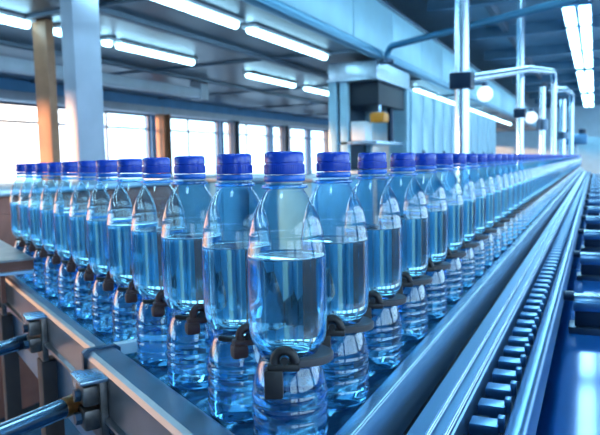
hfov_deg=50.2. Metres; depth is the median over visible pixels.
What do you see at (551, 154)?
water bottle
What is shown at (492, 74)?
pipe
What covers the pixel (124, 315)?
water bottle
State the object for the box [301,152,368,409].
water bottle
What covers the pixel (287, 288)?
water bottle
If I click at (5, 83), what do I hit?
wall
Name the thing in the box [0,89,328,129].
trim
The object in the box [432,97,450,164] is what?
tall cabinet
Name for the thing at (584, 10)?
diffuser
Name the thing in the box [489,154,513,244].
water bottle
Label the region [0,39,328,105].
trim
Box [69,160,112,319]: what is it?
water bottle
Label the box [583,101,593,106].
ceiling light
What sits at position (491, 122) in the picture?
tall cabinet
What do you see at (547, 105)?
trim
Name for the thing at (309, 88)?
strip light
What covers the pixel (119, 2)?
trim
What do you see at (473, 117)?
tall cabinet
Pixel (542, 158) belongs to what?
water bottle
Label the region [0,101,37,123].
window
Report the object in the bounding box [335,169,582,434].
rail
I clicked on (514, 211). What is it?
holder
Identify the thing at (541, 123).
riser pipe
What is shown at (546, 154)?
water bottle
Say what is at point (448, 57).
trim
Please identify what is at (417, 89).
strip light
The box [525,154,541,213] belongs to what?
water bottle
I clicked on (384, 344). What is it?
water bottle
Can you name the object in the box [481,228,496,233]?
holder
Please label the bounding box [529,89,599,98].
trim
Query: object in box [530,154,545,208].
water bottle
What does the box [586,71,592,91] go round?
diffuser
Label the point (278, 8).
trim
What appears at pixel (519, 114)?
standpipe
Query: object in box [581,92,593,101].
ceiling light
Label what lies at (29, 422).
tube
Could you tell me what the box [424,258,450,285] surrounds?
holder
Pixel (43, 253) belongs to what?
holder
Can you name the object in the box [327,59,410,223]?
machine
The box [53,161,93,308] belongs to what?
water bottle
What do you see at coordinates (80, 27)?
column
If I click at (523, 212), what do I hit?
water bottle
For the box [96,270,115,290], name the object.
holder
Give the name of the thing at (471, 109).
strip light
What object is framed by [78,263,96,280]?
holder
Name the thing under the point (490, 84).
trim
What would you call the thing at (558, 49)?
trim
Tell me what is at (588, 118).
wall
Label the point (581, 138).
block
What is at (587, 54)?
diffuser
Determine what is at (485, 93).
round lamp
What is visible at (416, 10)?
ceiling
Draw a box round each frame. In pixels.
[0,260,105,372]
[70,343,233,434]
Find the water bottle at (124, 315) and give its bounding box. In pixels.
[106,159,157,341]
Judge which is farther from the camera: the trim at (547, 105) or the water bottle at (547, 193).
the trim at (547, 105)
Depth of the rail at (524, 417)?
0.96 m
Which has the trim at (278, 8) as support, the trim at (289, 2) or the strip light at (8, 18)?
the trim at (289, 2)
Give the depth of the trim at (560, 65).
20.43 m
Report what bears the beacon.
in the machine
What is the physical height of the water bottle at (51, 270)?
0.269 m
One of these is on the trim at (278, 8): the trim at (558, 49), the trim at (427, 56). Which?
the trim at (427, 56)
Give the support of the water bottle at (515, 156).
on the bed
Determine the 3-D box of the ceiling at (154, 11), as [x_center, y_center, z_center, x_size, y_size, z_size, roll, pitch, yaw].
[1.212,-3.048,16.832,6.050,0.080,48.000,1,6,25]
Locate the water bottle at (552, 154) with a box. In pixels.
[544,154,556,196]
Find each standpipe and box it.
[449,0,474,194]
[513,0,525,177]
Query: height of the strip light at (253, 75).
0.096 m
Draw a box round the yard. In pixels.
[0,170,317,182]
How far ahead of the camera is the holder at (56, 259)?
1.25 m
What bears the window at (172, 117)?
in the wall at (5, 83)
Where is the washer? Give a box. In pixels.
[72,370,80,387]
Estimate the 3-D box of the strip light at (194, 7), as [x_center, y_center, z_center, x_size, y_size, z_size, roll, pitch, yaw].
[-1.132,-1.931,5.723,0.180,0.096,2.250,1,6,25]
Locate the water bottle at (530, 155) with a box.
[518,154,536,219]
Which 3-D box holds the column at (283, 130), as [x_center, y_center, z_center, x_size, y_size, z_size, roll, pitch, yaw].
[-0.449,-1.617,18.843,0.300,2.450,0.360,1,6,25]
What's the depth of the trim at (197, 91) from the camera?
9.97 m
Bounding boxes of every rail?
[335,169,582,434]
[407,171,586,434]
[504,171,590,434]
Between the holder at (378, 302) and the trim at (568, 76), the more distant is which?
the trim at (568, 76)
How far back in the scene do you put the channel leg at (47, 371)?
1.08 m
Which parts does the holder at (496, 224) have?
collar plate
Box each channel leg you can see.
[0,312,22,420]
[37,355,64,434]
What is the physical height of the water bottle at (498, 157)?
0.269 m
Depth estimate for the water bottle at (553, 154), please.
4.06 m
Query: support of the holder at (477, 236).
attached to the water bottle at (479, 252)
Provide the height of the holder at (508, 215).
0.044 m
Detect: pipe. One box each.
[379,0,588,64]
[474,65,558,168]
[536,87,547,170]
[549,87,575,162]
[556,99,568,164]
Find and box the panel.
[7,308,94,434]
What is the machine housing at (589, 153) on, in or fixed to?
on the floor
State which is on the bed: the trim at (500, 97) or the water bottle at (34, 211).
the water bottle at (34, 211)
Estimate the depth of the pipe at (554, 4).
7.56 m
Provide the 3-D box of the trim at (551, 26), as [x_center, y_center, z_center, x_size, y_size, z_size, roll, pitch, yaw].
[6.945,-4.228,13.631,6.900,0.260,0.180,1,6,25]
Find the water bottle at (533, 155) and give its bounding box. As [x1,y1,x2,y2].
[522,154,538,215]
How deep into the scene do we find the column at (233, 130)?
16.08 m
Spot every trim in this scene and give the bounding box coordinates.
[0,0,153,23]
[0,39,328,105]
[0,55,208,100]
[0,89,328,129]
[30,49,356,82]
[51,0,513,131]
[158,78,421,98]
[238,95,454,109]
[240,0,535,128]
[280,0,293,6]
[294,0,392,55]
[294,105,481,116]
[377,0,538,114]
[393,12,442,79]
[427,0,534,12]
[443,48,472,94]
[469,15,599,40]
[473,69,492,104]
[484,5,559,104]
[484,41,599,60]
[493,83,507,111]
[500,58,599,69]
[508,94,515,113]
[512,71,599,84]
[524,81,599,91]
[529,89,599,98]
[535,95,599,103]
[545,100,599,107]
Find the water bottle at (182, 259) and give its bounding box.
[161,156,223,390]
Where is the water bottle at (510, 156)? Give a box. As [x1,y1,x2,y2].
[495,154,518,239]
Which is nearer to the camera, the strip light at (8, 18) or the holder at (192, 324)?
the holder at (192, 324)
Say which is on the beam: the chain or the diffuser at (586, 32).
the chain
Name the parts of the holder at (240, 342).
collar plate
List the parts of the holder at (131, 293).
collar plate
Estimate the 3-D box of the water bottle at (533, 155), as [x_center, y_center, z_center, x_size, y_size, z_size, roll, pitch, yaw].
[0.989,-0.136,2.747,0.072,0.269,0.072,-1,5,4]
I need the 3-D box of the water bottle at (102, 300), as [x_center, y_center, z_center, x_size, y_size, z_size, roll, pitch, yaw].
[-0.296,0.044,1.007,0.072,0.269,0.072,-5,6,-34]
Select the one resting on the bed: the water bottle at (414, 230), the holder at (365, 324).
the water bottle at (414, 230)
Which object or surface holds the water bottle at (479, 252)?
on the bed
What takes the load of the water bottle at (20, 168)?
on the bed
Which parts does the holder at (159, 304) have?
collar plate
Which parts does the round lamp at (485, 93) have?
arm, globe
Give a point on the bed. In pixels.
(337, 417)
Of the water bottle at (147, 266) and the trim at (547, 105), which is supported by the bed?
the water bottle at (147, 266)
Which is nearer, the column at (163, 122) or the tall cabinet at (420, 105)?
the tall cabinet at (420, 105)
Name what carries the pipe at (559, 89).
on the floor
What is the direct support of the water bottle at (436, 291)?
on the bed
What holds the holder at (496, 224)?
attached to the water bottle at (496, 236)
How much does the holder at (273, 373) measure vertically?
0.044 m
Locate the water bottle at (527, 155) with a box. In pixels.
[514,154,533,221]
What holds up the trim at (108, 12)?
attached to the ceiling at (154, 11)
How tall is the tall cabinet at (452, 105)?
2.450 m
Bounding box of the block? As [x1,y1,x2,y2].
[566,129,587,159]
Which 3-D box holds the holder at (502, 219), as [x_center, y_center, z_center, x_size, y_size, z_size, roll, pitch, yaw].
[0.555,0.013,1.767,0.047,0.044,0.079,2,6,30]
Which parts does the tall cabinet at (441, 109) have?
door, door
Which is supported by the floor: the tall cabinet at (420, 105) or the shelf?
the tall cabinet at (420, 105)
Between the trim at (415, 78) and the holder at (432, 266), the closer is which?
the holder at (432, 266)
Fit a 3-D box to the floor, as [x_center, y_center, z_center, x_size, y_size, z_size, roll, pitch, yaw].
[4.848,-0.249,16.534,13.400,0.100,50.000,1,6,25]
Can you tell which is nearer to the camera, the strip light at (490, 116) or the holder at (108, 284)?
the holder at (108, 284)
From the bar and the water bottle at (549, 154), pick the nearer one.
the bar
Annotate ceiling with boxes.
[0,0,535,131]
[387,0,599,106]
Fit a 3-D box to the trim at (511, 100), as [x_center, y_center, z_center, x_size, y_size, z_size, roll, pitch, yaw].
[8.164,-4.234,24.565,0.088,0.750,3.588,1,6,25]
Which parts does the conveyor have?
rod bracket, foot plate, rod bracket, rod, foot plate, rod bracket, rod, rod bracket, foot plate, rod bracket, rod, rod bracket, rod bracket, rod, rod bracket, rod bracket, rod bracket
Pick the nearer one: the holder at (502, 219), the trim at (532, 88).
the holder at (502, 219)
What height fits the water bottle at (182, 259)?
0.269 m
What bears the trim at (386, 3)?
on the trim
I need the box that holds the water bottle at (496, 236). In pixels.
[473,154,501,258]
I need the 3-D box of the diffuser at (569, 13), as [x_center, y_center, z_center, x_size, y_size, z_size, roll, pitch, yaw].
[5.329,-3.950,12.634,0.196,0.030,1.740,1,6,25]
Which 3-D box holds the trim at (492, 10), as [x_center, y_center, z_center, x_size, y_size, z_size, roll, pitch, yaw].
[6.970,-4.796,19.533,0.120,0.160,42.000,1,6,25]
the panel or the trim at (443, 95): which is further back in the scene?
the trim at (443, 95)
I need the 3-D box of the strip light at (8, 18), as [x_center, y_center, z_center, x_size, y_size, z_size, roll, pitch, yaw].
[-3.212,-1.867,5.511,0.180,0.096,2.220,1,6,25]
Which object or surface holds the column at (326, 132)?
on the floor
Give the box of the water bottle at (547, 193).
[535,154,549,204]
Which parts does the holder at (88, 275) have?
collar plate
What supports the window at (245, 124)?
in the wall at (5, 83)
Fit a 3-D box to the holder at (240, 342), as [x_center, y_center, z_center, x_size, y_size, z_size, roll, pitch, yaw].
[-0.050,0.118,0.649,0.040,0.033,0.072,2,6,31]
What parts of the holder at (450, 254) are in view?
collar plate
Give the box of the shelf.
[338,140,404,146]
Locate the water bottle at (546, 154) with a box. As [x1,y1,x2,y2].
[537,154,550,202]
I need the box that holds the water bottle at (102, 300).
[86,160,133,333]
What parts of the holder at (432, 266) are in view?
collar plate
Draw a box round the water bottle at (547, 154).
[547,154,552,201]
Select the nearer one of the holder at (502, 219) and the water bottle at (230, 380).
the water bottle at (230, 380)
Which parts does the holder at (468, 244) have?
collar plate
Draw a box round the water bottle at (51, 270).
[40,162,77,297]
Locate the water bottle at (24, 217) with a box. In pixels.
[18,163,51,280]
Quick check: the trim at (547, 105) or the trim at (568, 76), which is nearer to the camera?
the trim at (568, 76)
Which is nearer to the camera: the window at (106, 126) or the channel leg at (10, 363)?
the channel leg at (10, 363)
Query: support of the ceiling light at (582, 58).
attached to the trim at (558, 49)
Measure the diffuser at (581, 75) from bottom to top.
0.030 m
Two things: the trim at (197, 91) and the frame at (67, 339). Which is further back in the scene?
the trim at (197, 91)
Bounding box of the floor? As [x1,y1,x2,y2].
[4,277,405,434]
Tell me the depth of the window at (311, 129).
23.24 m
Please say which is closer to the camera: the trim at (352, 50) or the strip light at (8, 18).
the strip light at (8, 18)
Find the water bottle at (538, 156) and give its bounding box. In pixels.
[527,154,543,210]
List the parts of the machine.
post, post, panel, post, post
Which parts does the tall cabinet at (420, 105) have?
door, door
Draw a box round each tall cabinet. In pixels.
[373,90,432,167]
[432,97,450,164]
[451,104,454,153]
[469,110,477,153]
[477,113,487,153]
[487,117,495,153]
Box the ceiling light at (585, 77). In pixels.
[576,68,593,91]
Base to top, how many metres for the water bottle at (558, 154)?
0.269 m
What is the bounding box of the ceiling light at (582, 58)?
[571,48,593,67]
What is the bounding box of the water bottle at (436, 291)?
[403,153,447,319]
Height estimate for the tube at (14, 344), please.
0.024 m
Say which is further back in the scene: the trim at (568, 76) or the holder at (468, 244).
the trim at (568, 76)
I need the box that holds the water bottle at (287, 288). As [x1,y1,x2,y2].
[246,151,327,434]
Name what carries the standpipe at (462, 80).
on the floor
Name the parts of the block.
knob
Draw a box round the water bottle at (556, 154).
[548,154,559,193]
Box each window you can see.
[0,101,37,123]
[58,106,150,179]
[171,116,218,164]
[223,121,268,153]
[273,126,307,174]
[311,129,323,173]
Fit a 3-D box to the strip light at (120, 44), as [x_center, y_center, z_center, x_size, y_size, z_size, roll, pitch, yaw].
[-1.867,-2.152,8.428,0.180,0.096,1.630,1,6,25]
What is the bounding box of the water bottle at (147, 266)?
[130,157,187,367]
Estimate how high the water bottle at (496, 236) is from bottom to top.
0.269 m
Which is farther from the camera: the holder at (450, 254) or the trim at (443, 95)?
the trim at (443, 95)
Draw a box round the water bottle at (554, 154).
[547,154,558,194]
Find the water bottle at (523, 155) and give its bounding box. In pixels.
[510,154,530,226]
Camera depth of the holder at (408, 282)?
0.90 m
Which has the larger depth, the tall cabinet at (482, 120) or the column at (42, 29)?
the tall cabinet at (482, 120)
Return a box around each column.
[32,19,61,180]
[59,0,106,180]
[155,107,172,175]
[227,115,239,153]
[279,120,288,150]
[324,130,329,171]
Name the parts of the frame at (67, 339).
rail bracket, plate, plate bracket, rail bracket, plate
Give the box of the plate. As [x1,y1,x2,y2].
[0,240,33,262]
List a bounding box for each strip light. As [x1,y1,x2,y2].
[0,10,35,28]
[53,24,60,35]
[100,36,116,46]
[112,40,197,64]
[154,0,243,28]
[241,24,330,59]
[242,71,297,87]
[301,85,327,95]
[411,87,437,97]
[435,95,454,104]
[470,108,489,116]
[489,115,511,124]
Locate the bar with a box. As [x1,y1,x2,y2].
[113,338,137,353]
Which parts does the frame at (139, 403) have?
rail bracket, splice cap, plate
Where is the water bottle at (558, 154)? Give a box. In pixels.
[552,154,561,191]
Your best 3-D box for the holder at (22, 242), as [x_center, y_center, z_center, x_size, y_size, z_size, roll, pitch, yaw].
[-0.656,0.052,1.561,0.040,0.033,0.072,2,6,31]
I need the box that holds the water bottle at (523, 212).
[506,154,526,229]
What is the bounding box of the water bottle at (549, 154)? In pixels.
[541,154,553,199]
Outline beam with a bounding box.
[403,176,580,434]
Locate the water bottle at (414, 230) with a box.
[378,153,428,339]
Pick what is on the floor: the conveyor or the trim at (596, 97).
the conveyor
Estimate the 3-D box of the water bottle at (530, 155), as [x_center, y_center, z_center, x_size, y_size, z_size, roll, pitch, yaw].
[0.933,-0.125,2.626,0.072,0.269,0.072,-3,5,-15]
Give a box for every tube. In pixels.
[0,334,27,355]
[0,394,80,434]
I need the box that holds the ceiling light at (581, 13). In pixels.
[561,1,592,26]
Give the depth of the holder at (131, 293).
0.89 m
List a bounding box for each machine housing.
[116,174,295,240]
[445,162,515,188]
[568,136,599,173]
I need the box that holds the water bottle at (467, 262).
[439,153,475,288]
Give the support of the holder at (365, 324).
attached to the water bottle at (347, 258)
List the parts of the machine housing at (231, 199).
plate, casing, door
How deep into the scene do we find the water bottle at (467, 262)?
1.27 m
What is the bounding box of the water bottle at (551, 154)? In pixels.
[544,154,554,198]
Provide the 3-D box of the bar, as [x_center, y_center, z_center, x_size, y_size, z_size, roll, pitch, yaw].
[-0.208,0.174,0.889,0.099,0.015,0.014,-5,6,-33]
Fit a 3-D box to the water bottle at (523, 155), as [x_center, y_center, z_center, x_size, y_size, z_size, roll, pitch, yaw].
[0.821,-0.101,2.383,0.072,0.269,0.072,-4,6,-25]
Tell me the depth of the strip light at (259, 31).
7.66 m
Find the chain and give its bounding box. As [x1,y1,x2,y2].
[469,172,588,434]
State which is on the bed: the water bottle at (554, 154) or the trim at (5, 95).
the water bottle at (554, 154)
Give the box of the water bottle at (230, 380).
[201,154,271,422]
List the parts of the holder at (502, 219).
collar plate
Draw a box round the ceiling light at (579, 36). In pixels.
[565,23,592,50]
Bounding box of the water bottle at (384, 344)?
[344,152,401,371]
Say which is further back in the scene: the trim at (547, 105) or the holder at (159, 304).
the trim at (547, 105)
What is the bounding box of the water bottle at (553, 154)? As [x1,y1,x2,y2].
[548,154,557,195]
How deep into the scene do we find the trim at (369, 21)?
8.45 m
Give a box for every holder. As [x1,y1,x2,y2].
[16,236,30,246]
[25,240,41,251]
[35,245,53,257]
[47,250,63,264]
[61,255,76,271]
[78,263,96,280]
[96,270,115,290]
[117,279,138,302]
[143,289,167,316]
[175,304,206,334]
[218,323,253,358]
[264,344,333,398]
[322,315,373,347]
[364,290,406,318]
[397,271,431,294]
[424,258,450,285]
[443,248,465,270]
[460,240,478,248]
[472,234,488,240]
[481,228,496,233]
[488,222,503,227]
[497,218,510,222]
[503,214,515,217]
[508,210,520,213]
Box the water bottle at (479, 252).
[452,153,485,274]
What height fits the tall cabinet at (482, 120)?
2.450 m
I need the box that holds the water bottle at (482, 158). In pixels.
[464,154,494,265]
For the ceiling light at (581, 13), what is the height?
0.100 m
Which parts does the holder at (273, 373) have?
collar plate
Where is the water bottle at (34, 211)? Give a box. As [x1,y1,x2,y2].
[28,163,63,288]
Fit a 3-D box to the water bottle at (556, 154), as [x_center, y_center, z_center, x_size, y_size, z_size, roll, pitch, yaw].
[1.715,-0.290,4.322,0.072,0.269,0.072,-4,6,-30]
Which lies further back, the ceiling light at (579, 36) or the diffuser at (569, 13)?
the ceiling light at (579, 36)
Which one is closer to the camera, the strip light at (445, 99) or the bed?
the bed
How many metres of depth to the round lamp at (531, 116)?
7.91 m
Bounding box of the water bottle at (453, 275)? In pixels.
[423,153,463,302]
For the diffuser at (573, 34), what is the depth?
14.85 m
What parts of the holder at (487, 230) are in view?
collar plate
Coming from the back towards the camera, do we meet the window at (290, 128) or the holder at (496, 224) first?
the window at (290, 128)
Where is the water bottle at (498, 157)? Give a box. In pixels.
[482,154,508,251]
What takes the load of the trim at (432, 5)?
attached to the ceiling at (416, 10)
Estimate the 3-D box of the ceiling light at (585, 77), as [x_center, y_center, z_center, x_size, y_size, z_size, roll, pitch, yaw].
[10.793,-5.113,24.152,0.540,0.100,7.400,1,6,25]
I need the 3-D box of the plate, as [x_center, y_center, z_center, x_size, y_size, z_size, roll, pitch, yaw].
[-0.950,0.053,1.851,0.096,0.004,1.245,-5,6,-33]
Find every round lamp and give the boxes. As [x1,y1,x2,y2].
[475,81,492,101]
[525,108,537,123]
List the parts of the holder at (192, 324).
collar plate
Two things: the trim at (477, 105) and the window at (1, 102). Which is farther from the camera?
the trim at (477, 105)
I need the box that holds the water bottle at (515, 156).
[501,154,523,234]
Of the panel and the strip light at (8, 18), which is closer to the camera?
the panel
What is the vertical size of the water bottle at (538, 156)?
0.269 m
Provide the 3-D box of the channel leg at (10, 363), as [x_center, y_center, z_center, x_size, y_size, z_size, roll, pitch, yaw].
[-0.641,0.676,1.479,0.100,0.924,0.100,-5,6,-33]
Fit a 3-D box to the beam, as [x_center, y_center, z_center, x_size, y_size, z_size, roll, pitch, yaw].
[2.525,-0.208,6.001,0.172,0.038,12.200,1,6,25]
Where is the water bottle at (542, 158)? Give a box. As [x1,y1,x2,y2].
[541,154,547,207]
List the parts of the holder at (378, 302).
collar plate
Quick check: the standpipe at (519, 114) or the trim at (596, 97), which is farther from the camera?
the trim at (596, 97)
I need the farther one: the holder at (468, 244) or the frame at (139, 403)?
the holder at (468, 244)
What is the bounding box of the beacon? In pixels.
[370,105,388,122]
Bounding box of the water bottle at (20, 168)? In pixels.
[10,164,41,274]
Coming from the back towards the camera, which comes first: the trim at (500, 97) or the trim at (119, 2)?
the trim at (500, 97)
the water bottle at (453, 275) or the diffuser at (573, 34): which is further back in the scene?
the diffuser at (573, 34)
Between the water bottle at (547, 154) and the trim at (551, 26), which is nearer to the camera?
the water bottle at (547, 154)
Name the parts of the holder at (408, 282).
collar plate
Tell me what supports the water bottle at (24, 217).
on the bed
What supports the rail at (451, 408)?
on the beam
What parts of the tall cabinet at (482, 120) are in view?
door, door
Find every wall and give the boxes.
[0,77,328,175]
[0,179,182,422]
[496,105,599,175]
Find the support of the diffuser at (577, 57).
attached to the ceiling light at (582, 58)
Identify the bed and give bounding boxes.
[14,185,566,434]
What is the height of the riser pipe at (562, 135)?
2.360 m
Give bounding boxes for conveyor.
[536,177,599,434]
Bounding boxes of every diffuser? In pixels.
[563,7,575,26]
[567,28,579,50]
[572,52,582,67]
[577,71,585,91]
[579,5,590,24]
[581,27,591,49]
[584,51,591,67]
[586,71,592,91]
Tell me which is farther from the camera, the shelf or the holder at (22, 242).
the shelf
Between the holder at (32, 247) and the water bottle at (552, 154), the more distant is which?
the water bottle at (552, 154)
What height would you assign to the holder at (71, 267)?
0.033 m
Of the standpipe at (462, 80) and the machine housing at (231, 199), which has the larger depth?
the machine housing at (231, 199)
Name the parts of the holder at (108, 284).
collar plate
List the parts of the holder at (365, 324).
collar plate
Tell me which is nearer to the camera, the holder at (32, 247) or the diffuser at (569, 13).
the holder at (32, 247)
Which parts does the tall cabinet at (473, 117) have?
door, door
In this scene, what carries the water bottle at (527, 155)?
on the bed
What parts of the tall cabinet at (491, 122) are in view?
door, door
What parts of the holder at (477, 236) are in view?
collar plate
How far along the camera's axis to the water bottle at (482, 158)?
1.51 m
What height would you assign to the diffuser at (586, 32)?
0.030 m
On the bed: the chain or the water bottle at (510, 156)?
the water bottle at (510, 156)

